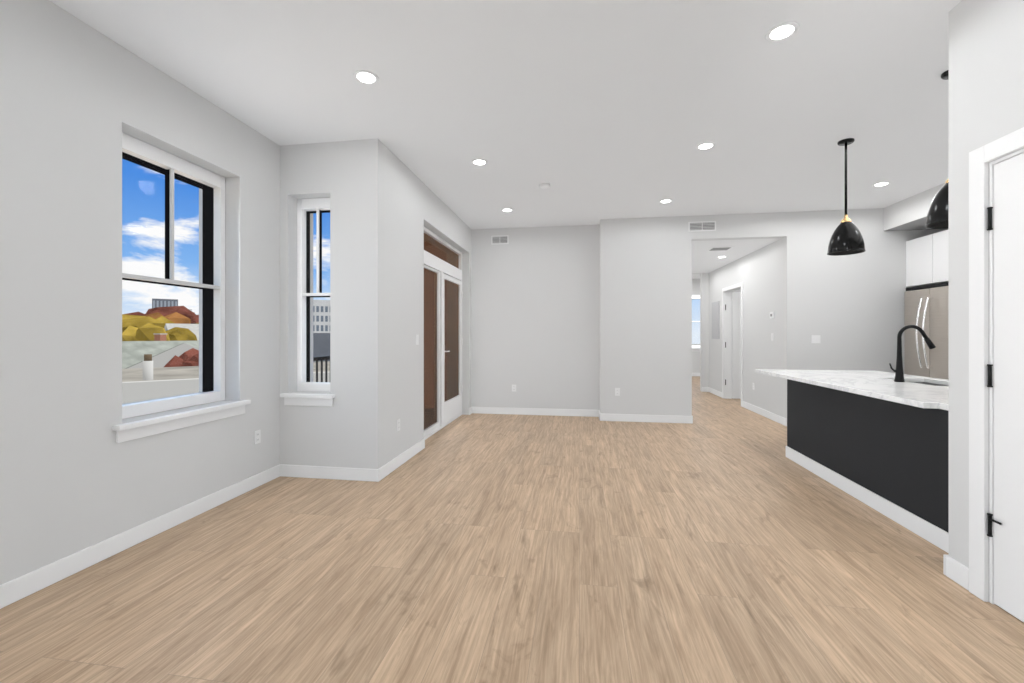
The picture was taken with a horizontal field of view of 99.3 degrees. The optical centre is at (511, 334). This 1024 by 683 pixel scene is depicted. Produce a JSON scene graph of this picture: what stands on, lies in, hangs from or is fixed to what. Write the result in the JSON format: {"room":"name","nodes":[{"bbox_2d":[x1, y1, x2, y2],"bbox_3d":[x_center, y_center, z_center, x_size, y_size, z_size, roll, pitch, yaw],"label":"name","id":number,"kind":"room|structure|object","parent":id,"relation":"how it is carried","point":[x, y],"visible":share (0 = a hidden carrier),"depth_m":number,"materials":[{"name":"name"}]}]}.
{"room":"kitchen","nodes":[
{"label":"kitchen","id":0,"kind":"room"},
{"bbox_2d":[49,0,961,278],"bbox_3d":[2.152,-1.710,6.598,8.770,0.480,17.300,0,0,9],"label":"ceiling","id":1,"kind":"structure","parent":0,"point":[593,112],"depth_m":3.29,"materials":[{"name":"paint"}]},
{"bbox_2d":[353,70,378,84],"bbox_3d":[-1.038,-1.828,3.096,0.176,0.004,0.176,0,0,9],"label":"recessed light","id":2,"kind":"object","parent":1,"relation":"in","point":[366,77],"visible":1,"depth_m":3.09,"materials":[{"name":"white plastic"}]},
{"bbox_2d":[471,159,487,165],"bbox_3d":[-0.346,-1.828,4.618,0.176,0.004,0.176,0,0,9],"label":"recessed light","id":3,"kind":"object","parent":1,"relation":"in","point":[479,162],"visible":1,"depth_m":4.62,"materials":[{"name":"white plastic"}]},
{"bbox_2d":[501,208,512,211],"bbox_3d":[-0.070,-1.828,6.396,0.176,0.004,0.176,0,0,9],"label":"recessed light","id":4,"kind":"object","parent":1,"relation":"in","point":[507,210],"visible":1,"depth_m":6.41,"materials":[{"name":"white plastic"}]},
{"bbox_2d":[539,183,549,188],"bbox_3d":[0.401,-1.812,5.322,0.130,0.036,0.130,0,0,9],"label":"smoke detector","id":5,"kind":"object","parent":1,"relation":"attached to","point":[544,186],"visible":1,"depth_m":5.28,"materials":[{"name":"white plastic"}]},
{"bbox_2d":[659,199,672,202],"bbox_3d":[2.110,-1.828,5.967,0.176,0.004,0.176,0,0,9],"label":"recessed light","id":6,"kind":"object","parent":1,"relation":"in","point":[665,201],"visible":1,"depth_m":5.97,"materials":[{"name":"white plastic"}]},
{"bbox_2d":[696,142,715,149],"bbox_3d":[1.880,-1.828,4.222,0.176,0.004,0.176,0,0,9],"label":"recessed light","id":7,"kind":"object","parent":1,"relation":"in","point":[705,145],"visible":1,"depth_m":4.22,"materials":[{"name":"white plastic"}]},
{"bbox_2d":[707,247,732,250],"bbox_3d":[3.558,-1.465,7.442,0.350,0.009,0.300,0,0,9],"label":"ceiling vent","id":8,"kind":"object","parent":1,"relation":"in","point":[719,248],"visible":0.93,"depth_m":7.39,"materials":[{"name":"white plastic"}]},
{"bbox_2d":[765,22,798,41],"bbox_3d":[1.633,-1.828,2.631,0.176,0.004,0.176,0,0,9],"label":"recessed light","id":9,"kind":"object","parent":1,"relation":"in","point":[781,31],"visible":1,"depth_m":2.62,"materials":[{"name":"white plastic"}]},
{"bbox_2d":[827,138,865,255],"bbox_3d":[3.158,-1.300,4.114,0.292,1.058,0.292,0,0,9],"label":"pendant lamp","id":10,"kind":"object","parent":1,"relation":"hanging from","point":[846,238],"visible":1,"depth_m":4.06,"materials":[{"name":"black metal"}]},
{"bbox_2d":[872,182,890,186],"bbox_3d":[4.495,-1.828,5.293,0.176,0.004,0.176,0,0,9],"label":"recessed light","id":11,"kind":"object","parent":1,"relation":"in","point":[880,184],"visible":1,"depth_m":5.30,"materials":[{"name":"white plastic"}]},
{"bbox_2d":[925,70,948,228],"bbox_3d":[3.076,-1.300,3.029,0.292,1.058,0.292,0,0,9],"label":"pendant lamp","id":12,"kind":"object","parent":1,"relation":"hanging from","point":[938,215],"visible":0.33,"depth_m":3.02,"materials":[{"name":"black metal"}]},
{"bbox_2d":[0,376,1023,682],"bbox_3d":[2.152,1.420,6.598,8.770,0.100,17.300,0,0,9],"label":"floor","id":13,"kind":"structure","parent":0,"point":[720,540],"depth_m":2.40,"materials":[{"name":"brown wood"}]},
{"bbox_2d":[786,381,948,552],"bbox_3d":[3.478,0.925,3.577,1.223,0.887,2.456,0,0,9],"label":"kitchen island","id":14,"kind":"object","parent":13,"relation":"on","point":[878,441],"depth_m":3.36,"materials":[{"name":"black wood"}]},
{"bbox_2d":[755,369,948,412],"bbox_3d":[3.253,0.460,3.933,0.815,0.040,3.090,0,0,9],"label":"island countertop","id":15,"kind":"structure","parent":14,"relation":"on","point":[935,398],"depth_m":3.68,"materials":[{"name":"white stone"}]},
{"bbox_2d":[919,381,942,384],"bbox_3d":[3.887,0.584,4.052,0.424,0.232,0.724,0,0,9],"label":"sink","id":16,"kind":"object","parent":15,"relation":"in","point":[920,382],"depth_m":4.23,"materials":[{"name":"silver metal"}]},
{"bbox_2d":[904,282,948,379],"bbox_3d":[5.829,0.346,5.737,0.820,2.023,0.915,0,0,9],"label":"refrigerator","id":17,"kind":"object","parent":13,"relation":"on","point":[926,308],"visible":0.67,"depth_m":5.77,"materials":[{"name":"grey metal"}]},
{"bbox_2d":[0,0,1023,601],"bbox_3d":[2.124,-0.230,6.577,8.720,3.200,17.150,0,0,9],"label":"wall","id":18,"kind":"structure","parent":0,"point":[574,316],"depth_m":4.06,"materials":[{"name":"paint"}]},
{"bbox_2d":[112,132,250,442],"bbox_3d":[-2.527,-0.334,3.261,0.365,2.028,1.090,0,0,9],"label":"window","id":19,"kind":"structure","parent":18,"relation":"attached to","point":[171,168],"depth_m":3.47,"materials":[{"name":"white"}]},
{"bbox_2d":[254,430,260,444],"bbox_3d":[-2.291,0.923,3.918,0.009,0.118,0.075,0,0,9],"label":"outlet","id":20,"kind":"object","parent":18,"relation":"attached to","point":[257,436],"visible":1,"depth_m":3.91,"materials":[{"name":"white plastic"}]},
{"bbox_2d":[280,197,334,405],"bbox_3d":[-1.928,-0.334,4.269,0.540,2.028,0.315,0,0,9],"label":"window","id":21,"kind":"structure","parent":18,"relation":"in","point":[317,206],"depth_m":4.33,"materials":[{"name":"white wood"}]},
{"bbox_2d":[397,335,418,430],"bbox_3d":[-1.136,0.500,4.776,0.010,0.998,0.605,0,0,9],"label":"light switch","id":22,"kind":"object","parent":18,"relation":"attached to","point":[398,424],"depth_m":4.53,"materials":[{"name":"white plastic"}]},
{"bbox_2d":[424,227,462,439],"bbox_3d":[-1.038,-0.011,6.359,0.159,2.763,2.186,0,0,9],"label":"door unit","id":23,"kind":"structure","parent":18,"relation":"in","point":[443,341],"depth_m":6.32,"materials":[{"name":"white wood"}]},
{"bbox_2d":[0,373,968,608],"bbox_3d":[2.228,1.312,6.434,8.170,0.115,16.600,0,0,9],"label":"baseboard","id":24,"kind":"structure","parent":18,"relation":"attached to","point":[21,587],"depth_m":3.43,"materials":[{"name":"white wood"}]},
{"bbox_2d":[491,235,508,244],"bbox_3d":[-0.208,-1.630,7.494,0.300,0.150,0.012,0,0,9],"label":"air vent","id":25,"kind":"object","parent":18,"relation":"in","point":[502,239],"visible":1,"depth_m":7.49,"materials":[{"name":"white plastic"}]},
{"bbox_2d":[615,388,619,395],"bbox_3d":[1.666,0.907,6.871,0.075,0.118,0.009,0,0,9],"label":"outlet","id":26,"kind":"object","parent":18,"relation":"attached to","point":[617,391],"visible":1,"depth_m":6.87,"materials":[{"name":"white plastic"}]},
{"bbox_2d":[692,295,699,350],"bbox_3d":[6.256,-0.366,14.328,1.030,1.843,0.345,0,0,9],"label":"window","id":27,"kind":"structure","parent":18,"relation":"in","point":[695,347],"depth_m":14.37,"materials":[{"name":"white"}]},
{"bbox_2d":[688,221,715,231],"bbox_3d":[2.918,-1.660,6.675,0.400,0.150,0.012,0,0,9],"label":"air vent","id":28,"kind":"object","parent":18,"relation":"attached to","point":[702,226],"visible":1,"depth_m":6.67,"materials":[{"name":"white plastic"}]},
{"bbox_2d":[712,301,719,338],"bbox_3d":[4.615,-0.320,9.869,0.026,0.840,0.520,0,0,9],"label":"electrical panel","id":29,"kind":"object","parent":18,"relation":"attached to","point":[715,320],"visible":1,"depth_m":9.76,"materials":[{"name":"grey metal"}]},
{"bbox_2d":[722,282,742,406],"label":"hallway door","id":30,"kind":"structure","parent":18,"relation":"in","point":[732,344],"depth_m":9.24,"materials":[{"name":"white wood"}]},
{"bbox_2d":[811,335,819,342],"bbox_3d":[4.494,0.070,6.432,0.120,0.118,0.010,0,0,9],"label":"light switch","id":31,"kind":"object","parent":18,"relation":"attached to","point":[815,338],"visible":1,"depth_m":6.43,"materials":[{"name":"white plastic"}]},
{"bbox_2d":[906,235,929,286],"bbox_3d":[5.950,-1.010,5.965,0.660,0.660,0.478,0,0,9],"label":"upper cabinet","id":32,"kind":"object","parent":18,"relation":"attached to","point":[927,259],"depth_m":6.02,"materials":[{"name":"white wood"}]},
{"bbox_2d":[930,229,948,283],"bbox_3d":[5.877,-1.010,5.498,0.660,0.660,0.468,0,0,9],"label":"upper cabinet","id":33,"kind":"object","parent":18,"relation":"attached to","point":[939,242],"depth_m":5.67,"materials":[{"name":"white wood"}]},
{"bbox_2d":[969,127,1023,621],"bbox_3d":[2.464,0.200,1.730,0.239,2.340,1.155,0,0,9],"label":"door","id":34,"kind":"structure","parent":18,"relation":"in","point":[1000,375],"depth_m":2.18,"materials":[{"name":"white wood"}]},
{"label":"outside","id":35,"kind":"structure","parent":0,"visible":0},
{"bbox_2d":[122,298,699,403],"bbox_3d":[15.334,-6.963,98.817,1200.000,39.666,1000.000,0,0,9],"label":"scenery","id":36,"kind":"structure","parent":35,"point":[180,369],"depth_m":37.94,"materials":[{"name":"multicoloured"}]}
]}

